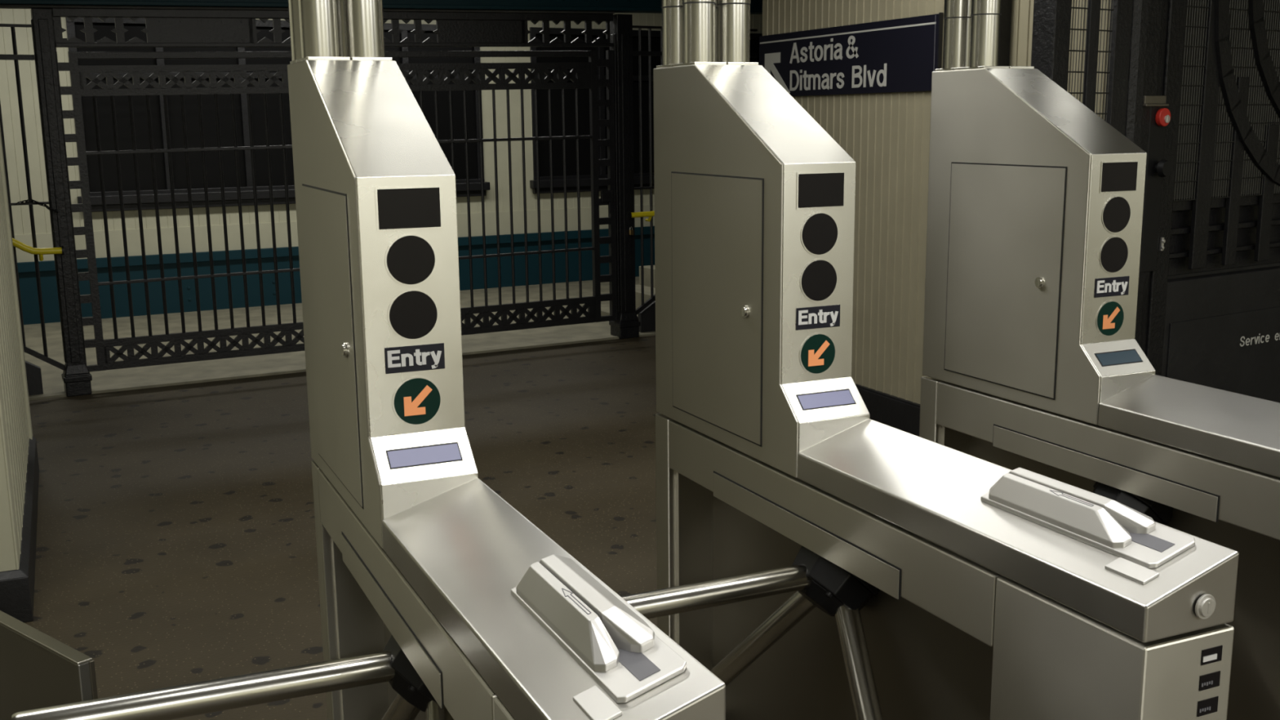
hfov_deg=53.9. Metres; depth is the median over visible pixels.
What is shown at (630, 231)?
padlock
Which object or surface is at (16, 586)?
baseboard
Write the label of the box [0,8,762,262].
wall
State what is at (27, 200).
chain
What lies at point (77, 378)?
gate post
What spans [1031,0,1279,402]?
gate
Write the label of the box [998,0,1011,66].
steel post
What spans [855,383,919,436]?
baseboard
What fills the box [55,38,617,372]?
iron gate
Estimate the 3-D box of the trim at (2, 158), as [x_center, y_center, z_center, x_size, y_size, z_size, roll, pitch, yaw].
[-2.875,-1.020,5.630,0.022,2.850,0.125,-6,12,-24]
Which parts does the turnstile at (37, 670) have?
trim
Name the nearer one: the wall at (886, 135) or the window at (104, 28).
the wall at (886, 135)
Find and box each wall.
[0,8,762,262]
[0,164,29,571]
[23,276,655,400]
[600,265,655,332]
[762,0,1111,404]
[1168,0,1279,279]
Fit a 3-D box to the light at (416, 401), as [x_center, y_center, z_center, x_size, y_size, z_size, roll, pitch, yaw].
[-0.408,0.075,2.303,0.093,0.093,0.002,-6,12,-24]
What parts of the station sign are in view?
sign frame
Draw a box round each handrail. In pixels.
[12,237,64,261]
[627,210,654,222]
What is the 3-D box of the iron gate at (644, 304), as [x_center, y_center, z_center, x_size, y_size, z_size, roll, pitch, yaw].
[0.417,-1.417,9.495,1.100,2.121,0.026,-7,12,-28]
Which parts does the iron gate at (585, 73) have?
cross rail, lattice panel, cross rail, cross rail, lattice panel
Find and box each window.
[65,17,489,212]
[529,26,762,193]
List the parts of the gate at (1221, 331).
frame post, lock plate, door knob, rail, sign panel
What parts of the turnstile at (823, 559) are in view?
post, arm, access door, arm, plate, rail, rail, panel, arm, lid, reader plate, tap plate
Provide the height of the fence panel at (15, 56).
2.024 m
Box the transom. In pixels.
[51,8,613,47]
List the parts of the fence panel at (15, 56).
rail, rail, rail, sloping rail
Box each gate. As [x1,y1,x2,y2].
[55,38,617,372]
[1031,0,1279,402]
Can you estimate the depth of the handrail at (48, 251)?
7.33 m
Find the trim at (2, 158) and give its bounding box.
[0,126,32,439]
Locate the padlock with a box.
[628,226,633,235]
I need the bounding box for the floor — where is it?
[25,334,658,719]
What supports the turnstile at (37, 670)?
on the floor
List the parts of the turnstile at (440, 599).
arm, access door, post, rail, plate, arm, panel, rail, arm, lid, tap plate, reader plate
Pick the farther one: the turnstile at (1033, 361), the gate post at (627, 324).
the gate post at (627, 324)
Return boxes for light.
[391,376,441,426]
[799,332,835,374]
[1096,300,1124,337]
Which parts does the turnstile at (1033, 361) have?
post, access door, plate, rail, rail, panel, lid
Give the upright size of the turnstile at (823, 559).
3.000 m
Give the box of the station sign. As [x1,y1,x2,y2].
[759,12,943,96]
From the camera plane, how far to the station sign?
6.57 m
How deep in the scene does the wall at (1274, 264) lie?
7.51 m
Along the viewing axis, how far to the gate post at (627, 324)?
9.14 m
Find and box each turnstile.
[0,610,97,719]
[11,0,725,719]
[620,0,1239,719]
[919,0,1279,719]
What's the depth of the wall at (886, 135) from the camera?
6.49 m
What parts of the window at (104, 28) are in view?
sill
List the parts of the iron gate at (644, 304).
rail, sloping rail, rail, rail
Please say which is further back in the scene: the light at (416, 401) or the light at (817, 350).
the light at (817, 350)
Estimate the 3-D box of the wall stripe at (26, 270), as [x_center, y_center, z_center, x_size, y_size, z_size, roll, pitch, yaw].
[-2.761,-0.798,11.447,11.000,0.520,0.160,-7,12,-28]
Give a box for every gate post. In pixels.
[30,8,92,396]
[608,13,640,338]
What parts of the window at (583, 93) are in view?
sill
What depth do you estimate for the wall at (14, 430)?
4.58 m
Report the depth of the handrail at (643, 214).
9.22 m
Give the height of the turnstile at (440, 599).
3.000 m
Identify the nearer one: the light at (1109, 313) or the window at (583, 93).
the light at (1109, 313)
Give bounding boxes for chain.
[16,199,58,213]
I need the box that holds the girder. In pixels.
[0,0,762,13]
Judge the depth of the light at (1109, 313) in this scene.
3.15 m
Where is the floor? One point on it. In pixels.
(176, 543)
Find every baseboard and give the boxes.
[0,436,39,622]
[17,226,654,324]
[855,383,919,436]
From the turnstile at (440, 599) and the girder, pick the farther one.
the girder
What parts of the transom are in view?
star panel, solid plate, rail, rail, star panel, solid plate, star panel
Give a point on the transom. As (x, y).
(165, 28)

